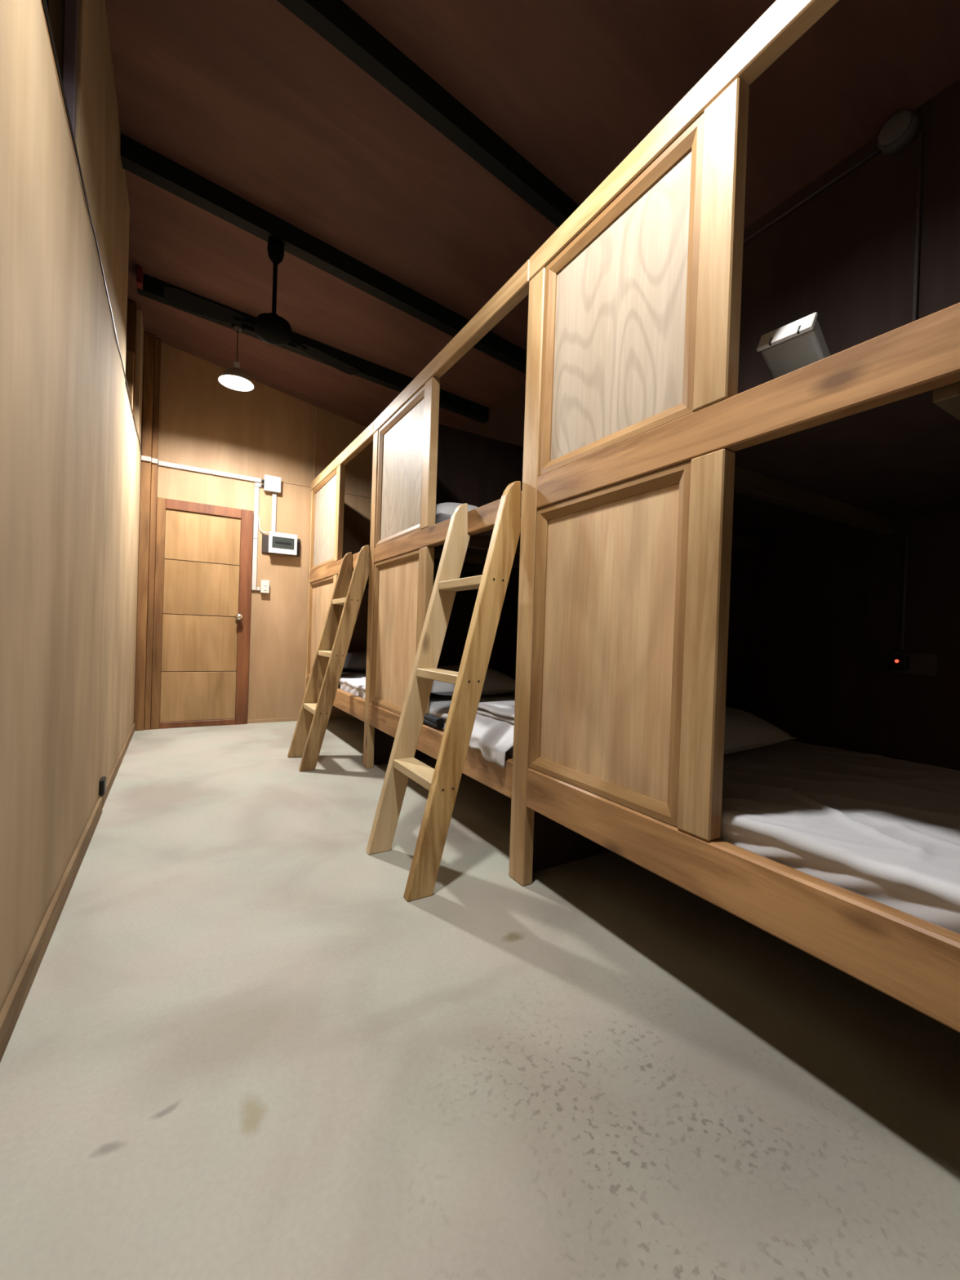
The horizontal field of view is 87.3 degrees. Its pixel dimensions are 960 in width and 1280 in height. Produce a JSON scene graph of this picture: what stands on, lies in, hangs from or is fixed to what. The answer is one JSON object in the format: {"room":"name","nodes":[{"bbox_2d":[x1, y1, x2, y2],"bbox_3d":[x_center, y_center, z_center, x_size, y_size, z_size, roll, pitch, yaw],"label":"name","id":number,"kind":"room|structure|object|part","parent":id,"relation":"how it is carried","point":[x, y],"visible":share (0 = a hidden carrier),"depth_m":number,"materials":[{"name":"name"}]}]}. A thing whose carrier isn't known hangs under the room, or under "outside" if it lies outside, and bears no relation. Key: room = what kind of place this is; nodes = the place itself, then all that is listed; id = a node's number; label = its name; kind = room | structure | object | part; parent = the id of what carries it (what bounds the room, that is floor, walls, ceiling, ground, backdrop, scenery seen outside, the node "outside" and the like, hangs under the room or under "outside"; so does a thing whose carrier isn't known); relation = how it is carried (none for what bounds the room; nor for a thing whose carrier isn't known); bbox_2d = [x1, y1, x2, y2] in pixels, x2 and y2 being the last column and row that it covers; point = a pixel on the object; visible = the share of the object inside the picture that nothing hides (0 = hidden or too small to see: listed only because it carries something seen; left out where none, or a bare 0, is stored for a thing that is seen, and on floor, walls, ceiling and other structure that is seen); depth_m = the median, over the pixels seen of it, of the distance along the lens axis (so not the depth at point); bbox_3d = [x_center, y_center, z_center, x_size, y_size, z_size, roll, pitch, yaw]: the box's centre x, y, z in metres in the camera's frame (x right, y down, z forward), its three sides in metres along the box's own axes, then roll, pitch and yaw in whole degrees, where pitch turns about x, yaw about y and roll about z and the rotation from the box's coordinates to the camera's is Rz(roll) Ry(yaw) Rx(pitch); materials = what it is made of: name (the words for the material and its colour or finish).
{"room":"dormitory","nodes":[
{"label":"dormitory","id":0,"kind":"room"},
{"bbox_2d":[0,0,144,1008],"bbox_3d":[-1.271,-0.865,1.452,0.090,3.517,7.040,2,1,-31],"label":"wall","id":1,"kind":"structure","parent":0,"point":[70,454],"depth_m":1.53,"materials":[{"name":"brown wood"}]},
{"bbox_2d":[0,796,102,1062],"bbox_3d":[-0.683,0.880,0.491,0.016,0.085,4.700,2,1,-31],"label":"baseboard","id":2,"kind":"structure","parent":1,"relation":"attached to","point":[12,1006],"depth_m":1.40,"materials":[{"name":"brown wood"}]},
{"bbox_3d":[-0.399,-1.519,0.024,0.086,0.016,3.728,2,1,-31],"label":"opening sill","id":3,"kind":"part","parent":1,"relation":"part of","materials":[{"name":"beige wood"}]},
{"bbox_2d":[42,0,142,454],"bbox_3d":[-1.826,-1.573,2.510,0.007,0.024,4.460,2,1,-31],"label":"wire","id":4,"kind":"object","parent":1,"relation":"attached to","point":[45,4],"visible":1,"depth_m":1.64,"materials":[{"name":"black plastic"}]},
{"bbox_2d":[98,776,106,795],"bbox_3d":[-1.905,0.738,2.542,0.022,0.080,0.080,2,1,-31],"label":"electrical outlet","id":5,"kind":"object","parent":1,"relation":"attached to","point":[102,788],"visible":1,"depth_m":2.51,"materials":[{"name":"black plastic"}]},
{"bbox_2d":[101,723,134,808],"bbox_3d":[-2.493,0.799,3.509,0.010,0.070,2.180,2,1,-31],"label":"baseboard","id":6,"kind":"structure","parent":1,"relation":"attached to","point":[109,783],"depth_m":3.18,"materials":[{"name":"brown wood"}]},
{"bbox_2d":[141,342,373,728],"bbox_3d":[-1.880,-0.931,5.244,2.960,3.537,0.106,2,1,-31],"label":"wall","id":7,"kind":"structure","parent":0,"point":[204,423],"depth_m":5.05,"materials":[{"name":"brown wood"}]},
{"bbox_2d":[133,332,155,731],"bbox_3d":[-2.989,-0.948,4.484,0.074,3.511,0.070,2,1,-31],"label":"wooden post","id":8,"kind":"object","parent":7,"relation":"attached to","point":[149,339],"depth_m":4.46,"materials":[{"name":"brown wood"}]},
{"bbox_2d":[144,337,161,729],"bbox_3d":[-2.943,-0.942,4.527,0.046,3.500,0.045,2,1,-31],"label":"trim","id":9,"kind":"structure","parent":7,"relation":"attached to","point":[157,341],"depth_m":4.51,"materials":[{"name":"brown wood"}]},
{"bbox_2d":[141,455,261,483],"bbox_3d":[-2.571,-1.588,4.703,0.986,0.042,0.092,2,1,-31],"label":"cable trunking","id":10,"kind":"object","parent":7,"relation":"attached to","point":[144,458],"visible":1,"depth_m":4.71,"materials":[{"name":"white plastic"}]},
{"bbox_2d":[150,497,253,729],"bbox_3d":[-2.591,-0.229,4.729,0.797,2.095,0.115,2,1,-31],"label":"door","id":11,"kind":"structure","parent":7,"relation":"in","point":[205,566],"depth_m":4.74,"materials":[{"name":"brown wood"}]},
{"bbox_3d":[-2.656,0.530,4.764,0.621,0.459,0.026,2,1,-31],"label":"panel","id":12,"kind":"part","parent":11,"relation":"part of","materials":[{"name":"brown wood"}]},
{"bbox_3d":[-2.639,0.033,4.760,0.621,0.524,0.026,2,1,-31],"label":"panel","id":13,"kind":"part","parent":11,"relation":"part of","materials":[{"name":"brown wood"}]},
{"bbox_3d":[-2.622,-0.481,4.755,0.621,0.494,0.026,2,1,-31],"label":"panel","id":14,"kind":"part","parent":11,"relation":"part of","materials":[{"name":"brown wood"}]},
{"bbox_3d":[-2.606,-0.960,4.750,0.621,0.451,0.026,2,1,-31],"label":"panel","id":15,"kind":"part","parent":11,"relation":"part of","materials":[{"name":"brown wood"}]},
{"bbox_3d":[-2.325,-0.223,4.862,0.058,0.058,0.069,2,1,-31],"label":"knob","id":16,"kind":"part","parent":11,"relation":"part of","materials":[{"name":"metal"}]},
{"bbox_2d":[251,482,261,591],"bbox_3d":[-2.202,-1.020,4.981,0.078,1.061,0.022,2,1,-31],"label":"cable trunking","id":17,"kind":"object","parent":7,"relation":"attached to","point":[257,486],"visible":1,"depth_m":4.96,"materials":[{"name":"white plastic"}]},
{"bbox_2d":[258,516,267,533],"bbox_3d":[-2.153,-1.139,4.999,0.090,0.160,0.014,2,1,-16],"label":"cable","id":18,"kind":"object","parent":7,"relation":"attached to","point":[259,517],"visible":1,"depth_m":4.99,"materials":[{"name":"beige plastic"}]},
{"bbox_2d":[260,579,269,593],"bbox_3d":[-2.143,-0.531,5.015,0.078,0.128,0.050,2,1,-31],"label":"light switch","id":19,"kind":"object","parent":7,"relation":"attached to","point":[264,584],"visible":1,"depth_m":5.00,"materials":[{"name":"beige plastic"}]},
{"bbox_2d":[262,474,280,493],"bbox_3d":[-2.079,-1.553,5.018,0.172,0.152,0.058,2,1,-31],"label":"junction box","id":20,"kind":"object","parent":7,"relation":"attached to","point":[271,483],"visible":1,"depth_m":5.00,"materials":[{"name":"white plastic"}]},
{"bbox_2d":[247,717,297,723],"bbox_3d":[-2.075,0.816,5.120,0.536,0.035,0.008,2,1,-31],"label":"trim","id":21,"kind":"structure","parent":7,"relation":"attached to","point":[287,719],"depth_m":5.10,"materials":[{"name":"brown wood"}]},
{"bbox_2d":[271,493,276,532],"bbox_3d":[-2.069,-1.274,5.053,0.040,0.396,0.022,2,1,-31],"label":"cable trunking","id":22,"kind":"object","parent":7,"relation":"attached to","point":[273,495],"visible":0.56,"depth_m":5.04,"materials":[{"name":"white plastic"}]},
{"bbox_2d":[262,531,300,556],"bbox_3d":[-1.992,-0.965,5.064,0.362,0.208,0.098,2,1,-31],"label":"board","id":23,"kind":"object","parent":7,"relation":"attached to","point":[275,543],"visible":1,"depth_m":5.02,"materials":[{"name":"white plastic"}]},
{"bbox_2d":[0,717,959,1279],"bbox_3d":[-0.136,0.975,2.244,2.960,0.100,7.140,2,1,-31],"label":"floor","id":24,"kind":"structure","parent":0,"point":[237,1048],"depth_m":1.11,"materials":[{"name":"concrete"}]},
{"bbox_2d":[287,545,368,771],"bbox_3d":[-1.099,0.098,3.657,0.447,1.562,0.452,2,1,-31],"label":"ladder","id":25,"kind":"object","parent":24,"relation":"on","point":[344,605],"visible":0.99,"depth_m":3.54,"materials":[{"name":"brown wood"}]},
{"bbox_2d":[304,421,373,721],"bbox_3d":[-0.742,-0.361,4.738,1.293,2.485,1.964,2,1,-31],"label":"bunk bed","id":26,"kind":"object","parent":24,"relation":"on","point":[327,488],"visible":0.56,"depth_m":4.68,"materials":[{"name":"brown wood"}]},
{"bbox_3d":[-1.766,-0.354,5.237,0.048,2.392,0.056,2,1,-31],"label":"post","id":27,"kind":"part","parent":26,"relation":"part of","materials":[{"name":"brown wood"}]},
{"bbox_3d":[-1.753,-0.099,5.191,0.022,0.970,0.045,2,1,-31],"label":"moulding","id":28,"kind":"part","parent":26,"relation":"part of","materials":[{"name":"brown wood"}]},
{"bbox_3d":[-1.718,-1.125,5.181,0.022,0.842,0.045,2,1,-31],"label":"moulding","id":29,"kind":"part","parent":26,"relation":"part of","materials":[{"name":"brown wood"}]},
{"bbox_3d":[-1.510,-0.088,4.812,0.010,0.973,0.948,2,1,-31],"label":"panel","id":30,"kind":"part","parent":26,"relation":"part of","materials":[{"name":"beige wood"}]},
{"bbox_3d":[-1.506,-0.550,4.801,0.022,0.045,0.945,2,1,-31],"label":"moulding","id":31,"kind":"part","parent":26,"relation":"part of","materials":[{"name":"brown wood"}]},
{"bbox_3d":[-1.501,-0.715,4.799,0.022,0.045,0.945,2,1,-31],"label":"moulding","id":32,"kind":"part","parent":26,"relation":"part of","materials":[{"name":"brown wood"}]},
{"bbox_3d":[-1.475,-1.113,4.803,0.010,0.846,0.948,2,1,-31],"label":"panel","id":33,"kind":"part","parent":26,"relation":"part of","materials":[{"name":"brown wood"}]},
{"bbox_3d":[-1.474,-1.512,4.792,0.022,0.045,0.945,2,1,-31],"label":"moulding","id":34,"kind":"part","parent":26,"relation":"part of","materials":[{"name":"brown wood"}]},
{"bbox_3d":[-1.289,0.486,4.403,0.048,0.150,1.906,2,1,-31],"label":"rail","id":35,"kind":"part","parent":26,"relation":"part of","materials":[{"name":"brown wood"}]},
{"bbox_3d":[-1.252,-0.620,4.392,0.048,0.115,1.906,2,1,-31],"label":"rail","id":36,"kind":"part","parent":26,"relation":"part of","materials":[{"name":"brown wood"}]},
{"bbox_3d":[-1.236,-1.549,4.407,0.050,0.137,1.964,2,1,-31],"label":"rail","id":37,"kind":"part","parent":26,"relation":"part of","materials":[{"name":"brown wood"}]},
{"bbox_2d":[337,668,365,698],"bbox_3d":[-0.751,0.386,4.744,1.213,0.121,1.890,2,1,-31],"label":"mattress","id":38,"kind":"object","parent":26,"relation":"on","point":[353,682],"visible":0.15,"depth_m":4.19,"materials":[{"name":"white fabric"}]},
{"bbox_2d":[343,651,366,671],"bbox_3d":[-1.119,0.214,5.165,0.720,0.188,0.477,2,1,-31],"label":"pillow","id":39,"kind":"object","parent":38,"relation":"on","point":[353,660],"visible":0.25,"depth_m":4.90,"materials":[{"name":"fabric"}]},
{"bbox_2d":[365,480,520,902],"bbox_3d":[-0.157,0.145,2.082,0.447,1.562,0.464,2,1,-31],"label":"ladder","id":40,"kind":"object","parent":24,"relation":"on","point":[442,782],"visible":0.98,"depth_m":1.95,"materials":[{"name":"brown wood"}]},
{"bbox_3d":[-0.266,0.139,2.264,0.447,1.562,0.040,2,1,-31],"label":"rail","id":41,"kind":"part","parent":40,"relation":"part of","materials":[{"name":"brown wood"}]},
{"bbox_2d":[363,259,529,798],"bbox_3d":[0.235,-0.336,3.106,1.293,2.530,1.836,2,1,-31],"label":"bunk bed","id":42,"kind":"object","parent":24,"relation":"on","point":[420,464],"visible":0.66,"depth_m":3.20,"materials":[{"name":"brown wood"}]},
{"bbox_3d":[-0.747,-0.280,3.534,0.048,2.345,0.095,2,1,-31],"label":"post","id":43,"kind":"part","parent":42,"relation":"part of","materials":[{"name":"brown wood"}]},
{"bbox_3d":[-0.724,-0.046,3.471,0.022,0.965,0.045,2,1,-31],"label":"moulding","id":44,"kind":"part","parent":42,"relation":"part of","materials":[{"name":"brown wood"}]},
{"bbox_3d":[-0.690,-1.042,3.462,0.022,0.812,0.045,2,1,-31],"label":"moulding","id":45,"kind":"part","parent":42,"relation":"part of","materials":[{"name":"brown wood"}]},
{"bbox_3d":[-0.553,0.423,3.164,0.022,0.045,0.770,2,1,-31],"label":"moulding","id":46,"kind":"part","parent":42,"relation":"part of","materials":[{"name":"brown wood"}]},
{"bbox_3d":[-0.526,-0.037,3.167,0.010,0.968,0.773,2,1,-31],"label":"panel","id":47,"kind":"part","parent":42,"relation":"part of","materials":[{"name":"beige wood"}]},
{"bbox_3d":[-0.522,-0.497,3.156,0.022,0.045,0.770,2,1,-31],"label":"moulding","id":48,"kind":"part","parent":42,"relation":"part of","materials":[{"name":"brown wood"}]},
{"bbox_3d":[-0.517,-0.650,3.154,0.022,0.045,0.770,2,1,-31],"label":"moulding","id":49,"kind":"part","parent":42,"relation":"part of","materials":[{"name":"brown wood"}]},
{"bbox_3d":[-0.491,-1.416,3.147,0.022,0.045,0.770,2,1,-31],"label":"moulding","id":50,"kind":"part","parent":42,"relation":"part of","materials":[{"name":"brown wood"}]},
{"bbox_3d":[-0.492,-1.033,3.158,0.010,0.815,0.773,2,1,-31],"label":"panel","id":51,"kind":"part","parent":42,"relation":"part of","materials":[{"name":"brown wood"}]},
{"bbox_3d":[-0.351,-0.028,2.849,0.022,0.965,0.045,2,1,-31],"label":"moulding","id":52,"kind":"part","parent":42,"relation":"part of","materials":[{"name":"brown wood"}]},
{"bbox_3d":[-0.318,-1.024,2.840,0.022,0.812,0.045,2,1,-31],"label":"moulding","id":53,"kind":"part","parent":42,"relation":"part of","materials":[{"name":"brown wood"}]},
{"bbox_2d":[422,713,444,728],"bbox_3d":[-0.294,0.427,2.751,0.046,0.052,0.360,2,1,-31],"label":"folded cloth","id":54,"kind":"object","parent":42,"relation":"on","point":[435,722],"visible":0.64,"depth_m":2.63,"materials":[{"name":"black fabric"}]},
{"bbox_3d":[-0.303,0.535,2.754,0.048,0.150,1.739,2,1,-31],"label":"rail","id":55,"kind":"part","parent":42,"relation":"part of","materials":[{"name":"brown wood"}]},
{"bbox_3d":[-0.266,-0.561,2.744,0.048,0.103,1.739,2,1,-31],"label":"rail","id":56,"kind":"part","parent":42,"relation":"part of","materials":[{"name":"brown wood"}]},
{"bbox_3d":[-0.260,-1.477,2.776,0.050,0.092,1.836,2,1,-31],"label":"rail","id":57,"kind":"part","parent":42,"relation":"part of","materials":[{"name":"brown wood"}]},
{"bbox_2d":[429,691,515,757],"bbox_3d":[0.224,0.439,3.114,1.213,0.112,1.770,2,1,-31],"label":"mattress","id":58,"kind":"object","parent":42,"relation":"on","point":[439,704],"visible":0.12,"depth_m":3.17,"materials":[{"name":"white fabric"}]},
{"bbox_2d":[431,665,515,695],"bbox_3d":[-0.103,0.274,3.467,0.740,0.190,0.477,2,1,-31],"label":"pillow","id":59,"kind":"object","parent":58,"relation":"on","point":[495,682],"visible":0.46,"depth_m":3.35,"materials":[{"name":"fabric"}]},
{"bbox_2d":[468,700,515,768],"bbox_3d":[0.181,0.414,2.347,0.517,0.194,0.500,2,1,-31],"label":"folded blanket","id":60,"kind":"object","parent":58,"relation":"on","point":[492,733],"visible":0.42,"depth_m":2.20,"materials":[{"name":"white fabric"}]},
{"bbox_3d":[0.259,-0.582,3.105,1.213,0.046,1.770,2,1,-31],"label":"mattress","id":61,"kind":"object","parent":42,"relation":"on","visible":0},
{"bbox_2d":[435,502,478,524],"bbox_3d":[-0.182,-0.734,3.180,0.500,0.214,0.620,2,1,-34],"label":"pillow","id":62,"kind":"object","parent":61,"relation":"on","point":[444,511],"visible":0.16,"depth_m":2.86,"materials":[{"name":"fabric"}]},
{"bbox_2d":[508,0,959,1032],"bbox_3d":[1.219,-0.287,1.462,1.293,2.530,1.992,2,1,-31],"label":"bunk bed","id":63,"kind":"object","parent":24,"relation":"on","point":[645,464],"visible":1,"depth_m":1.43,"materials":[{"name":"brown wood"}]},
{"bbox_3d":[0.197,-0.234,1.957,0.048,2.345,0.097,2,1,-31],"label":"post","id":64,"kind":"part","parent":63,"relation":"part of","materials":[{"name":"brown wood"}]},
{"bbox_3d":[0.221,-0.004,1.893,0.022,0.974,0.045,2,1,-31],"label":"moulding","id":65,"kind":"part","parent":63,"relation":"part of","materials":[{"name":"brown wood"}]},
{"bbox_3d":[0.255,-1.010,1.883,0.022,0.784,0.045,2,1,-31],"label":"moulding","id":66,"kind":"part","parent":63,"relation":"part of","materials":[{"name":"beige wood"}]},
{"bbox_3d":[0.364,0.468,1.631,0.022,0.045,0.665,2,1,-31],"label":"moulding","id":67,"kind":"part","parent":63,"relation":"part of","materials":[{"name":"brown wood"}]},
{"bbox_3d":[0.392,0.004,1.634,0.010,0.977,0.668,2,1,-31],"label":"panel","id":68,"kind":"part","parent":63,"relation":"part of","materials":[{"name":"beige wood"}]},
{"bbox_3d":[0.396,-0.461,1.622,0.022,0.045,0.665,2,1,-31],"label":"moulding","id":69,"kind":"part","parent":63,"relation":"part of","materials":[{"name":"brown wood"}]},
{"bbox_3d":[0.402,-0.633,1.621,0.022,0.045,0.665,2,1,-31],"label":"moulding","id":70,"kind":"part","parent":63,"relation":"part of","materials":[{"name":"brown wood"}]},
{"bbox_3d":[0.426,-1.002,1.625,0.010,0.787,0.668,2,1,-31],"label":"panel","id":71,"kind":"part","parent":63,"relation":"part of","materials":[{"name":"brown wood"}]},
{"bbox_3d":[0.427,-1.371,1.614,0.022,0.045,0.665,2,1,-31],"label":"moulding","id":72,"kind":"part","parent":63,"relation":"part of","materials":[{"name":"beige wood"}]},
{"bbox_3d":[0.539,0.011,1.361,0.022,0.974,0.045,2,1,-31],"label":"moulding","id":73,"kind":"part","parent":63,"relation":"part of","materials":[{"name":"brown wood"}]},
{"bbox_3d":[0.724,-1.428,1.133,0.050,0.090,1.992,2,1,-31],"label":"rail","id":74,"kind":"part","parent":63,"relation":"part of","materials":[{"name":"brown wood"}]},
{"bbox_3d":[0.573,-0.994,1.351,0.022,0.784,0.045,2,1,-31],"label":"moulding","id":75,"kind":"part","parent":63,"relation":"part of","materials":[{"name":"beige wood"}]},
{"bbox_3d":[0.657,0.582,1.151,0.048,0.150,1.796,2,1,-31],"label":"rail","id":76,"kind":"part","parent":63,"relation":"part of","materials":[{"name":"brown wood"}]},
{"bbox_3d":[0.694,-0.532,1.141,0.048,0.122,1.796,2,1,-31],"label":"rail","id":77,"kind":"part","parent":63,"relation":"part of","materials":[{"name":"brown wood"}]},
{"bbox_2d":[718,739,959,933],"bbox_3d":[1.184,0.489,1.510,1.213,0.106,1.850,2,1,-31],"label":"mattress","id":78,"kind":"object","parent":63,"relation":"on","point":[885,830],"visible":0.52,"depth_m":1.25,"materials":[{"name":"white fabric"}]},
{"bbox_2d":[724,706,797,754],"bbox_3d":[0.807,0.329,1.985,0.740,0.173,0.498,2,1,-34],"label":"pillow","id":79,"kind":"object","parent":78,"relation":"on","point":[744,731],"visible":0.19,"depth_m":1.86,"materials":[{"name":"fabric"}]},
{"bbox_2d":[105,0,959,429],"bbox_3d":[-0.022,-2.398,2.213,2.960,0.524,7.140,2,1,-31],"label":"ceiling","id":80,"kind":"structure","parent":0,"point":[245,96],"depth_m":2.35,"materials":[{"name":"brown wood"}]},
{"bbox_2d":[137,273,488,423],"bbox_3d":[-1.231,-2.372,4.224,2.804,0.561,0.079,2,1,-22],"label":"ceiling beam","id":81,"kind":"structure","parent":80,"relation":"attached to","point":[153,288],"depth_m":4.27,"materials":[{"name":"paint"}]},
{"bbox_2d":[136,266,142,289],"bbox_3d":[-2.464,-2.621,3.646,0.035,0.113,0.077,2,1,-31],"label":"bracket","id":82,"kind":"object","parent":81,"relation":"attached to","point":[139,270],"visible":1,"depth_m":3.62,"materials":[{"name":"metal"}]},
{"bbox_2d":[217,324,253,391],"bbox_3d":[-1.896,-2.224,3.930,0.254,0.443,0.254,2,1,-31],"label":"pendant lamp","id":83,"kind":"object","parent":81,"relation":"hanging from","point":[233,378],"visible":0.98,"depth_m":3.92,"materials":[{"name":"metal"}]},
{"bbox_3d":[-1.901,-2.058,3.931,0.254,0.110,0.254,2,1,-31],"label":"lamp shade","id":84,"kind":"part","parent":83,"relation":"part of","materials":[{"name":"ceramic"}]},
{"bbox_3d":[-1.902,-2.042,3.931,0.150,0.042,0.150,2,1,-31],"label":"bulb","id":85,"kind":"part","parent":83,"relation":"part of","materials":[{"name":"white glass"}]},
{"bbox_3d":[-1.893,-2.294,3.929,0.006,0.263,0.006,2,1,37],"label":"cord","id":86,"kind":"part","parent":83,"relation":"part of","materials":[{"name":"black plastic"}]},
{"bbox_2d":[120,133,526,373],"bbox_3d":[-0.688,-2.347,3.317,2.766,0.556,0.085,2,1,-27],"label":"ceiling beam","id":87,"kind":"structure","parent":80,"relation":"attached to","point":[137,158],"depth_m":3.07,"materials":[{"name":"paint"}]},
{"bbox_2d":[163,235,360,374],"bbox_3d":[-1.238,-2.109,3.068,1.164,0.589,0.244,1,1,-43],"label":"ceiling fan","id":88,"kind":"object","parent":87,"relation":"hanging from","point":[271,328],"visible":1,"depth_m":2.98,"materials":[{"name":"black metal"}]},
{"bbox_3d":[-1.546,-1.874,2.830,0.396,0.025,0.152,2,1,-31],"label":"blade","id":89,"kind":"part","parent":88,"relation":"part of","materials":[{"name":"black metal"}]},
{"bbox_3d":[-1.372,-1.871,2.959,0.141,0.034,0.028,2,1,-35],"label":"blade arm","id":90,"kind":"part","parent":88,"relation":"part of"},
{"bbox_3d":[-1.152,-1.865,3.159,0.028,0.034,0.141,2,1,40],"label":"blade arm","id":91,"kind":"part","parent":88,"relation":"part of"},
{"bbox_3d":[-1.000,-1.861,3.338,0.144,0.025,0.430,2,1,40],"label":"blade","id":92,"kind":"part","parent":88,"relation":"part of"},
{"bbox_2d":[276,0,579,227],"bbox_3d":[-0.071,-2.317,2.285,2.756,0.556,0.070,2,1,-32],"label":"ceiling beam","id":93,"kind":"structure","parent":80,"relation":"attached to","point":[334,20],"depth_m":2.17,"materials":[{"name":"paint"}]},
{"bbox_2d":[458,78,959,770],"bbox_3d":[1.169,-0.577,2.921,0.100,3.080,7.040,2,1,-31],"label":"wall","id":94,"kind":"structure","parent":0,"point":[815,626],"depth_m":2.13,"materials":[{"name":"brown wood"}]},
{"bbox_2d":[742,131,923,321],"bbox_3d":[1.508,-1.336,2.271,0.014,1.391,0.745,2,1,-31],"label":"conduit","id":95,"kind":"object","parent":94,"relation":"attached to","point":[921,134],"visible":0.61,"depth_m":1.96,"materials":[{"name":"black metal"}]},
{"bbox_2d":[877,109,920,156],"bbox_3d":[1.660,-2.018,2.001,0.070,0.124,0.124,2,1,-31],"label":"junction box","id":96,"kind":"object","parent":94,"relation":"attached to","point":[902,128],"visible":1,"depth_m":1.98,"materials":[{"name":"grey plastic"}]},
{"bbox_2d":[889,531,937,675],"bbox_3d":[1.662,-0.144,1.929,0.054,0.555,0.140,2,1,-31],"label":"socket","id":97,"kind":"object","parent":94,"relation":"attached to","point":[902,663],"visible":1,"depth_m":1.95,"materials":[{"name":"black plastic"}]},
{"bbox_3d":[1.672,0.091,1.942,0.012,0.085,0.140,2,1,-31],"label":"plate","id":98,"kind":"part","parent":97,"relation":"part of","materials":[{"name":"plastic"}]},
{"bbox_3d":[1.219,-0.544,1.501,1.213,0.064,1.850,2,1,-31],"label":"mattress","id":99,"kind":"object","parent":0,"visible":0},
{"bbox_2d":[756,311,831,379],"bbox_3d":[0.803,-0.730,1.283,0.150,0.113,0.128,2,1,-37],"label":"plastic box","id":100,"kind":"object","parent":99,"relation":"on","point":[801,343],"visible":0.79,"depth_m":1.25,"materials":[{"name":"white plastic"}]},
{"bbox_3d":[0.759,-0.763,1.249,0.033,0.049,0.128,2,1,-37],"label":"lid","id":101,"kind":"part","parent":100,"relation":"part of","materials":[{"name":"white plastic"}]}
]}

